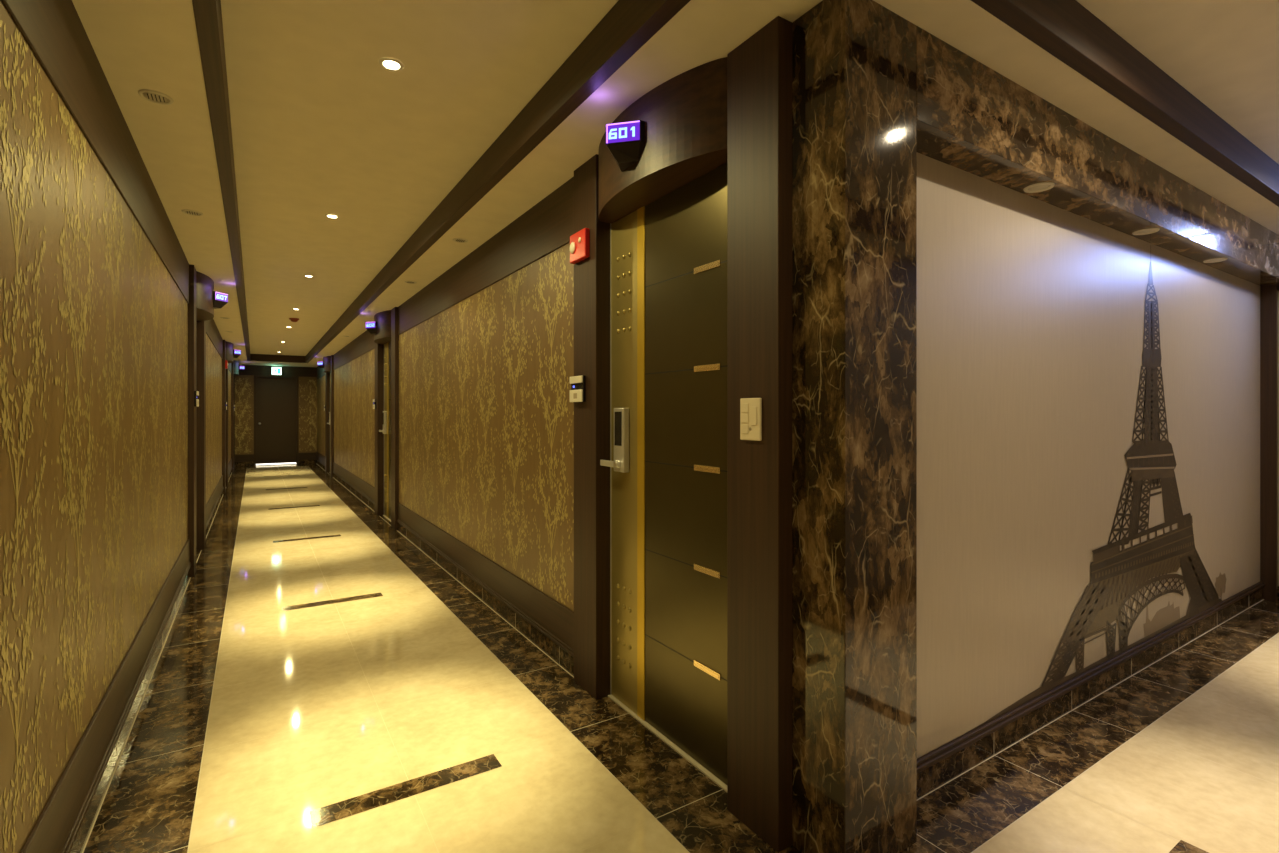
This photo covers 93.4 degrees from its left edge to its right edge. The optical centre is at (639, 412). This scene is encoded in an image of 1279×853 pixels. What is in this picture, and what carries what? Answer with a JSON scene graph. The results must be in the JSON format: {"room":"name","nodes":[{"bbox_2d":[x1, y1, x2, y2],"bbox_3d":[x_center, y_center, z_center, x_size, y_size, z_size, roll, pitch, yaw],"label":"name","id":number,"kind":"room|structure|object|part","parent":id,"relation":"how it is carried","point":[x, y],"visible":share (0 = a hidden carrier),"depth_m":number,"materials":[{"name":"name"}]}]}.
{"room":"hotel corridor","nodes":[
{"label":"hotel corridor","id":0,"kind":"room"},
{"bbox_2d":[0,0,230,852],"bbox_3d":[-4.818,0.040,6.612,0.162,2.420,17.470,0,0,-33],"label":"wall","id":1,"kind":"structure","parent":0,"point":[94,323],"depth_m":1.64,"materials":[{"name":"brown paper"}]},
{"bbox_2d":[1,0,230,372],"bbox_3d":[-4.748,-0.990,6.656,0.008,0.320,17.470,0,0,-33],"label":"crown molding","id":2,"kind":"structure","parent":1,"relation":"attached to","point":[53,30],"depth_m":1.92,"materials":[{"name":"brown wood"}]},
{"bbox_2d":[20,458,231,852],"bbox_3d":[-4.742,1.103,6.660,0.021,0.295,17.470,0,0,-33],"label":"baseboard","id":3,"kind":"structure","parent":1,"relation":"attached to","point":[64,825],"depth_m":2.02,"materials":[{"name":"brown wood"}]},
{"bbox_2d":[188,264,213,576],"bbox_3d":[-3.757,0.060,5.139,0.210,2.380,1.306,0,0,-33],"label":"door","id":4,"kind":"structure","parent":1,"relation":"in","point":[201,286],"depth_m":4.93,"materials":[{"name":"brown wood"}]},
{"bbox_3d":[-3.504,0.060,4.657,0.118,2.379,0.220,0,0,-33],"label":"post","id":5,"kind":"part","parent":4,"relation":"part of","materials":[{"name":"brown wood"}]},
{"bbox_2d":[194,391,198,406],"bbox_3d":[-3.419,-0.109,4.655,0.022,0.118,0.124,0,0,-33],"label":"card reader","id":6,"kind":"object","parent":4,"relation":"attached to","point":[196,393],"visible":1,"depth_m":4.61,"materials":[{"name":"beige plastic"}]},
{"bbox_3d":[-4.087,0.060,5.573,0.118,2.379,0.220,0,0,-33],"label":"post","id":7,"kind":"part","parent":4,"relation":"part of","materials":[{"name":"brown wood"}]},
{"bbox_2d":[213,291,227,308],"bbox_3d":[-3.630,-0.970,5.220,0.114,0.130,0.184,0,0,-33],"label":"number sign","id":8,"kind":"object","parent":4,"relation":"attached to","point":[220,299],"visible":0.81,"depth_m":5.18,"materials":[{"name":"purple"}]},
{"bbox_3d":[-3.594,-0.998,5.188,0.001,0.068,0.122,0,0,12],"label":"lit panel","id":9,"kind":"part","parent":8,"relation":"part of","materials":[{"name":"purple"}]},
{"bbox_2d":[206,336,221,496],"bbox_3d":[-5.273,0.063,7.474,0.001,1.784,4.260,0,0,-33],"label":"print","id":10,"kind":"object","parent":1,"relation":"attached to","point":[213,359],"depth_m":7.38,"materials":[{"name":"gold paper"}]},
{"bbox_2d":[222,340,233,493],"bbox_3d":[-6.748,0.060,9.835,0.210,2.380,1.306,0,0,-33],"label":"door","id":11,"kind":"structure","parent":1,"relation":"in","point":[228,347],"depth_m":9.44,"materials":[{"name":"brown wood"}]},
{"bbox_3d":[-6.495,0.060,9.352,0.118,2.379,0.220,0,0,-33],"label":"post","id":12,"kind":"part","parent":11,"relation":"part of","materials":[{"name":"brown wood"}]},
{"bbox_3d":[-7.078,0.060,10.268,0.118,2.379,0.220,0,0,-33],"label":"post","id":13,"kind":"part","parent":11,"relation":"part of","materials":[{"name":"brown wood"}]},
{"bbox_2d":[233,349,240,357],"bbox_3d":[-6.622,-0.970,9.915,0.114,0.130,0.184,0,0,-33],"label":"number sign","id":14,"kind":"object","parent":11,"relation":"attached to","point":[236,353],"visible":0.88,"depth_m":9.87,"materials":[{"name":"purple"}]},
{"bbox_2d":[228,371,230,462],"bbox_3d":[-7.851,0.062,11.521,0.001,1.785,2.718,0,0,-33],"label":"print","id":15,"kind":"object","parent":1,"relation":"attached to","point":[229,374],"depth_m":11.95,"materials":[{"name":"gold paper"}]},
{"bbox_2d":[231,360,238,471],"bbox_3d":[-8.913,0.060,13.233,0.210,2.380,1.306,0,0,-33],"label":"door","id":16,"kind":"structure","parent":1,"relation":"in","point":[235,365],"depth_m":12.97,"materials":[{"name":"brown wood"}]},
{"bbox_3d":[-8.660,0.060,12.751,0.118,2.379,0.220,0,0,-33],"label":"post","id":17,"kind":"part","parent":16,"relation":"part of","materials":[{"name":"brown wood"}]},
{"bbox_3d":[-9.244,0.060,13.667,0.118,2.379,0.220,0,0,-33],"label":"post","id":18,"kind":"part","parent":16,"relation":"part of","materials":[{"name":"brown wood"}]},
{"bbox_2d":[239,366,244,371],"bbox_3d":[-8.787,-0.970,13.314,0.114,0.130,0.184,0,0,-33],"label":"number sign","id":19,"kind":"object","parent":16,"relation":"attached to","point":[241,368],"visible":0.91,"depth_m":13.28,"materials":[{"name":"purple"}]},
{"bbox_2d":[235,375,316,454],"bbox_3d":[-8.750,0.040,14.534,2.022,2.420,0.122,0,0,-33],"label":"wall","id":20,"kind":"structure","parent":0,"point":[244,384],"depth_m":14.23,"materials":[{"name":"brown paper"}]},
{"bbox_2d":[235,378,252,453],"bbox_3d":[-9.281,0.065,14.124,0.385,1.781,0.001,0,0,-33],"label":"print","id":21,"kind":"object","parent":20,"relation":"attached to","point":[243,386],"depth_m":14.13,"materials":[{"name":"gold paper"}]},
{"bbox_2d":[235,452,316,466],"bbox_3d":[-8.714,1.113,14.477,1.722,0.275,0.016,0,0,-33],"label":"baseboard","id":22,"kind":"structure","parent":20,"relation":"attached to","point":[304,458],"depth_m":14.22,"materials":[{"name":"brown stone"}]},
{"bbox_3d":[-9.271,1.200,14.122,0.402,0.100,0.016,0,0,-33],"label":"marble skirting","id":23,"kind":"part","parent":22,"relation":"part of","materials":[{"name":"brown stone"}]},
{"bbox_3d":[-8.157,1.200,14.832,0.400,0.100,0.016,0,0,-33],"label":"marble skirting","id":24,"kind":"part","parent":22,"relation":"part of","materials":[{"name":"brown stone"}]},
{"bbox_2d":[271,367,281,374],"bbox_3d":[-8.694,-1.005,14.445,0.210,0.190,0.042,0,0,-33],"label":"exit sign","id":25,"kind":"object","parent":20,"relation":"attached to","point":[274,370],"visible":1,"depth_m":14.43,"materials":[{"name":"white plastic"}]},
{"bbox_2d":[239,365,316,376],"bbox_3d":[-8.715,-1.020,14.478,1.722,0.260,0.014,0,0,-33],"label":"board","id":26,"kind":"object","parent":20,"relation":"attached to","point":[263,370],"visible":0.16,"depth_m":14.55,"materials":[{"name":"brown wood"}]},
{"bbox_2d":[299,380,316,450],"bbox_3d":[-8.154,0.061,14.842,0.383,1.783,0.001,0,0,-33],"label":"print","id":27,"kind":"object","parent":20,"relation":"attached to","point":[307,388],"depth_m":14.84,"materials":[{"name":"gold paper"}]},
{"bbox_2d":[317,242,573,611],"bbox_3d":[-3.722,0.040,8.390,0.162,2.420,15.648,0,0,-33],"label":"wall","id":28,"kind":"structure","parent":0,"point":[486,411],"depth_m":3.87,"materials":[{"name":"brown paper"}]},
{"bbox_2d":[317,376,324,455],"bbox_3d":[-7.322,0.063,13.893,0.001,1.784,2.496,0,0,-33],"label":"print","id":29,"kind":"object","parent":28,"relation":"attached to","point":[321,381],"depth_m":13.94,"materials":[{"name":"gold paper"}]},
{"bbox_2d":[323,355,333,476],"bbox_3d":[-6.321,0.060,12.276,0.210,2.380,1.306,0,0,-33],"label":"door","id":30,"kind":"structure","parent":28,"relation":"in","point":[328,370],"depth_m":12.62,"materials":[{"name":"brown wood"}]},
{"bbox_2d":[318,362,323,367],"bbox_3d":[-6.447,-0.970,12.196,0.114,0.130,0.184,0,0,-33],"label":"number sign","id":31,"kind":"object","parent":30,"relation":"attached to","point":[320,364],"visible":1,"depth_m":12.15,"materials":[{"name":"purple"}]},
{"bbox_3d":[-6.574,0.060,12.759,0.118,2.379,0.220,0,0,-33],"label":"post","id":32,"kind":"part","parent":30,"relation":"part of","materials":[{"name":"brown wood"}]},
{"bbox_3d":[-5.990,0.060,11.843,0.118,2.379,0.220,0,0,-33],"label":"post","id":33,"kind":"part","parent":30,"relation":"part of","materials":[{"name":"brown wood"}]},
{"bbox_2d":[334,350,374,485],"bbox_3d":[-4.609,0.062,9.634,0.001,1.785,4.989,0,0,-33],"label":"print","id":34,"kind":"object","parent":28,"relation":"attached to","point":[354,381],"depth_m":9.12,"materials":[{"name":"gold paper"}]},
{"bbox_2d":[374,307,398,530],"bbox_3d":[-2.938,0.060,6.965,0.210,2.380,1.306,0,0,-33],"label":"door","id":35,"kind":"structure","parent":28,"relation":"in","point":[386,339],"depth_m":7.03,"materials":[{"name":"brown wood"}]},
{"bbox_2d":[366,322,376,334],"bbox_3d":[-3.064,-0.970,6.885,0.114,0.130,0.184,0,0,-33],"label":"number sign","id":36,"kind":"object","parent":35,"relation":"attached to","point":[371,327],"visible":1,"depth_m":6.84,"materials":[{"name":"purple"}]},
{"bbox_3d":[-3.050,-0.998,6.838,0.122,0.068,0.001,0,0,13],"label":"lit panel","id":37,"kind":"part","parent":36,"relation":"part of","materials":[{"name":"purple plastic"}]},
{"bbox_2d":[373,399,375,408],"bbox_3d":[-3.275,-0.109,7.450,0.022,0.118,0.124,0,0,-33],"label":"card reader","id":38,"kind":"object","parent":35,"relation":"attached to","point":[374,400],"visible":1,"depth_m":7.40,"materials":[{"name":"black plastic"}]},
{"bbox_3d":[-3.191,0.060,7.448,0.118,2.379,0.220,0,0,-33],"label":"post","id":39,"kind":"part","parent":35,"relation":"part of","materials":[{"name":"brown wood"}]},
{"bbox_3d":[-2.607,0.060,6.532,0.118,2.379,0.220,0,0,-33],"label":"post","id":40,"kind":"part","parent":35,"relation":"part of","materials":[{"name":"brown wood"}]},
{"bbox_2d":[316,452,573,675],"bbox_3d":[-4.143,1.103,8.884,0.021,0.295,14.362,0,0,-33],"label":"baseboard","id":41,"kind":"structure","parent":28,"relation":"attached to","point":[543,620],"depth_m":3.86,"materials":[{"name":"brown wood"}]},
{"bbox_2d":[317,176,573,378],"bbox_3d":[-4.137,-0.990,8.888,0.008,0.320,14.362,0,0,-33],"label":"crown molding","id":42,"kind":"structure","parent":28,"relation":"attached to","point":[547,226],"depth_m":3.85,"materials":[{"name":"brown wood"}]},
{"bbox_2d":[399,248,573,604],"bbox_3d":[-1.421,0.062,4.630,0.001,1.784,4.257,0,0,-33],"label":"print","id":43,"kind":"object","parent":28,"relation":"attached to","point":[486,411],"depth_m":3.73,"materials":[{"name":"gold paper"}]},
{"bbox_2d":[574,16,791,852],"bbox_3d":[0.054,0.060,2.269,0.210,2.380,1.306,0,0,-33],"label":"door","id":44,"kind":"structure","parent":28,"relation":"in","point":[683,291],"depth_m":2.10,"materials":[{"name":"brown wood"}]},
{"bbox_2d":[570,375,585,401],"bbox_3d":[-0.284,-0.109,2.754,0.022,0.118,0.124,0,0,-33],"label":"card reader","id":45,"kind":"object","parent":44,"relation":"attached to","point":[578,383],"visible":1,"depth_m":2.73,"materials":[{"name":"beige plastic"}]},
{"bbox_2d":[569,228,589,263],"bbox_3d":[-0.278,-0.755,2.728,0.040,0.128,0.156,0,0,-33],"label":"fire alarm","id":46,"kind":"object","parent":44,"relation":"attached to","point":[579,248],"visible":1,"depth_m":2.70,"materials":[{"name":"red plastic"}]},
{"bbox_3d":[-0.199,0.060,2.752,0.118,2.379,0.220,0,0,-33],"label":"post","id":47,"kind":"part","parent":44,"relation":"part of","materials":[{"name":"brown wood"}]},
{"bbox_3d":[-0.125,0.216,2.581,0.034,0.034,0.122,0,0,-33],"label":"lever","id":48,"kind":"part","parent":44,"relation":"part of","materials":[{"name":"metal"}]},
{"bbox_2d":[606,120,644,171],"bbox_3d":[-0.072,-0.970,2.189,0.114,0.130,0.184,0,0,-33],"label":"number sign","id":49,"kind":"object","parent":44,"relation":"attached to","point":[625,141],"visible":1,"depth_m":2.15,"materials":[{"name":"purple"}]},
{"bbox_3d":[-0.059,-0.998,2.142,0.122,0.068,0.001,0,0,13],"label":"lit panel","id":50,"kind":"part","parent":49,"relation":"part of","materials":[{"name":"purple plastic"}]},
{"bbox_2d":[740,398,761,440],"bbox_3d":[0.331,0.018,1.800,0.010,0.126,0.087,0,0,-33],"label":"switch plate","id":51,"kind":"object","parent":44,"relation":"attached to","point":[750,408],"visible":1,"depth_m":1.79,"materials":[{"name":"beige plastic"}]},
{"bbox_2d":[742,424,747,433],"bbox_3d":[0.317,0.048,1.814,0.003,0.028,0.029,0,0,-33],"label":"switch","id":52,"kind":"object","parent":51,"relation":"attached to","point":[744,426],"depth_m":1.81,"materials":[{"name":"beige plastic"}]},
{"bbox_2d":[742,414,747,422],"bbox_3d":[0.317,0.016,1.814,0.003,0.027,0.029,0,0,-33],"label":"switch","id":53,"kind":"object","parent":51,"relation":"attached to","point":[744,416],"depth_m":1.81,"materials":[{"name":"beige plastic"}]},
{"bbox_2d":[742,403,747,412],"bbox_3d":[0.317,-0.015,1.814,0.003,0.027,0.029,0,0,-33],"label":"switch","id":54,"kind":"object","parent":51,"relation":"attached to","point":[744,405],"depth_m":1.81,"materials":[{"name":"beige plastic"}]},
{"bbox_3d":[0.385,0.060,1.836,0.118,2.379,0.220,0,0,-33],"label":"post","id":55,"kind":"part","parent":44,"relation":"part of","materials":[{"name":"brown wood"}]},
{"bbox_2d":[72,0,1278,366],"bbox_3d":[-2.161,-1.250,8.304,6.382,0.240,17.670,0,0,-33],"label":"ceiling","id":56,"kind":"structure","parent":0,"point":[319,127],"depth_m":2.38,"materials":[{"name":"beige paint"}]},
{"bbox_2d":[138,89,173,104],"bbox_3d":[-1.726,-1.127,2.154,0.100,0.007,0.100,0,0,-33],"label":"ceiling vent","id":57,"kind":"object","parent":56,"relation":"in","point":[153,96],"visible":1,"depth_m":2.15,"materials":[{"name":"white plastic"}]},
{"bbox_3d":[-1.726,-1.128,2.154,0.073,0.003,0.073,0,0,-33],"label":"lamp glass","id":58,"kind":"part","parent":57,"relation":"part of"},
{"bbox_2d":[147,94,164,101],"bbox_3d":[-1.726,-1.125,2.154,0.047,0.003,0.050,0,0,-33],"label":"grille","id":59,"kind":"object","parent":57,"relation":"attached to","point":[150,97],"depth_m":2.15,"materials":[{"name":"white plastic"}]},
{"bbox_2d":[181,209,202,215],"bbox_3d":[-2.516,-1.127,3.393,0.100,0.007,0.100,0,0,-33],"label":"ceiling vent","id":60,"kind":"object","parent":56,"relation":"in","point":[186,211],"visible":1,"depth_m":3.39,"materials":[{"name":"beige metal"}]},
{"bbox_2d":[192,0,249,360],"bbox_3d":[-4.156,-1.194,6.304,0.055,0.151,15.700,0,0,-33],"label":"trim","id":61,"kind":"structure","parent":56,"relation":"attached to","point":[207,13],"depth_m":2.31,"materials":[{"name":"brown wood"}]},
{"bbox_2d":[250,354,304,362],"bbox_3d":[-7.901,-1.194,13.194,1.031,0.151,0.055,0,0,-33],"label":"trim","id":62,"kind":"structure","parent":56,"relation":"attached to","point":[253,357],"depth_m":13.16,"materials":[{"name":"brown wood"}]},
{"bbox_2d":[289,318,298,321],"bbox_3d":[-4.642,-1.246,8.105,0.120,0.048,0.120,0,0,-33],"label":"detector","id":63,"kind":"object","parent":56,"relation":"attached to","point":[291,319],"visible":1,"depth_m":8.07,"materials":[{"name":"red plastic"}]},
{"bbox_2d":[325,214,338,218],"bbox_3d":[-1.982,-1.267,3.888,0.086,0.006,0.086,0,0,-33],"label":"recessed light","id":64,"kind":"object","parent":56,"relation":"in","point":[332,216],"visible":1,"depth_m":3.88,"materials":[{"name":"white glass"}]},
{"bbox_2d":[379,57,403,70],"bbox_3d":[-0.903,-1.267,2.196,0.086,0.006,0.086,0,0,-33],"label":"recessed light","id":65,"kind":"object","parent":56,"relation":"in","point":[391,64],"visible":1,"depth_m":2.19,"materials":[{"name":"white glass"}]},
{"bbox_3d":[-0.903,-1.267,2.196,0.056,0.005,0.056,0,0,-33],"label":"lamp glass","id":66,"kind":"part","parent":65,"relation":"part of","materials":[{"name":"beige glass"}]},
{"bbox_2d":[452,238,467,242],"bbox_3d":[-1.170,-1.127,3.940,0.100,0.007,0.100,0,0,-33],"label":"recessed light","id":67,"kind":"object","parent":56,"relation":"in","point":[459,240],"visible":1,"depth_m":3.93,"materials":[{"name":"white metal"}]},
{"bbox_2d":[305,0,690,362],"bbox_3d":[-3.547,-1.194,7.370,0.055,0.151,14.558,0,0,-33],"label":"trim","id":68,"kind":"structure","parent":56,"relation":"attached to","point":[628,25],"depth_m":2.38,"materials":[{"name":"brown wood"}]},
{"bbox_2d":[971,0,1278,206],"bbox_3d":[2.369,-1.194,2.540,4.734,0.151,0.055,0,0,-33],"label":"trim","id":69,"kind":"structure","parent":56,"relation":"attached to","point":[1065,29],"depth_m":2.11,"materials":[{"name":"brown wood"}]},
{"bbox_2d":[82,464,1278,852],"bbox_3d":[-2.204,1.250,8.277,6.282,0.001,17.470,0,0,-33],"label":"floor","id":70,"kind":"structure","parent":0,"point":[319,682],"depth_m":2.27,"materials":[{"name":"beige tile"}]},
{"bbox_2d":[792,0,1278,852],"bbox_3d":[2.343,0.060,2.871,4.422,2.379,0.231,0,0,-33],"label":"wall","id":71,"kind":"structure","parent":0,"point":[854,62],"depth_m":1.69,"materials":[{"name":"brown stone"}]},
{"bbox_2d":[1023,182,1054,192],"bbox_3d":[1.511,-0.852,2.281,0.100,0.007,0.100,0,0,-33],"label":"recessed light","id":72,"kind":"object","parent":71,"relation":"in","point":[1038,187],"visible":1,"depth_m":2.28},
{"bbox_3d":[1.511,-0.853,2.281,0.073,0.003,0.073,0,0,-33],"label":"lamp glass","id":73,"kind":"part","parent":72,"relation":"part of","materials":[{"name":"white glass"}]},
{"bbox_2d":[1132,228,1159,234],"bbox_3d":[2.380,-0.852,2.834,0.100,0.007,0.100,0,0,-33],"label":"recessed light","id":74,"kind":"object","parent":71,"relation":"in","point":[1149,230],"visible":1,"depth_m":2.83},
{"bbox_3d":[2.380,-0.853,2.834,0.073,0.003,0.073,0,0,-33],"label":"lamp glass","id":75,"kind":"part","parent":74,"relation":"part of","materials":[{"name":"white glass"}]},
{"bbox_2d":[1203,258,1227,262],"bbox_3d":[3.215,-0.852,3.366,0.100,0.007,0.100,0,0,-33],"label":"recessed light","id":76,"kind":"object","parent":71,"relation":"in","point":[1214,260],"visible":1,"depth_m":3.37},
{"bbox_2d":[917,587,1248,758],"bbox_3d":[2.386,0.040,3.007,4.405,2.420,0.148,0,0,-33],"label":"wall","id":77,"kind":"structure","parent":0,"point":[1248,587],"depth_m":2.41,"materials":[{"name":"beige paint"}]},
{"bbox_2d":[917,152,1259,757],"bbox_3d":[2.457,0.139,2.960,4.073,1.985,0.006,0,0,-33],"label":"print","id":78,"kind":"object","parent":77,"relation":"attached to","point":[1088,391],"visible":0.99,"depth_m":2.50},
{"bbox_2d":[917,581,1264,798],"bbox_3d":[2.474,1.191,2.960,4.105,0.118,0.022,0,0,-33],"label":"baseboard","id":79,"kind":"structure","parent":77,"relation":"attached to","point":[952,759],"depth_m":2.48,"materials":[{"name":"brown wood"}]},
{"bbox_2d":[1278,291,1278,585],"bbox_3d":[4.693,-0.030,3.409,0.120,2.560,1.848,0,0,-33],"label":"wall","id":80,"kind":"structure","parent":0,"point":[1278,291],"depth_m":4.00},
{"bbox_2d":[1260,284,1278,601],"bbox_3d":[4.657,0.170,3.327,0.030,2.160,1.748,0,0,-33],"label":"trim","id":81,"kind":"structure","parent":80,"relation":"attached to","point":[1268,293],"depth_m":4.02,"materials":[{"name":"brown wood"}]},
{"bbox_2d":[1277,586,1278,601],"bbox_3d":[4.684,1.200,3.299,0.014,0.100,1.670,0,0,-33],"label":"baseboard","id":82,"kind":"structure","parent":80,"relation":"attached to","point":[1277,586],"depth_m":4.00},
{"bbox_3d":[-9.033,0.050,14.977,1.822,2.500,0.930,0,0,-33],"label":"wall","id":83,"kind":"structure","parent":0,"visible":0},
{"bbox_2d":[254,375,298,465],"bbox_3d":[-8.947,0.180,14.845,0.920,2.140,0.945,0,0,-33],"label":"door","id":84,"kind":"structure","parent":83,"relation":"in","point":[276,398],"depth_m":14.51,"materials":[{"name":"brown wood"}]}
]}

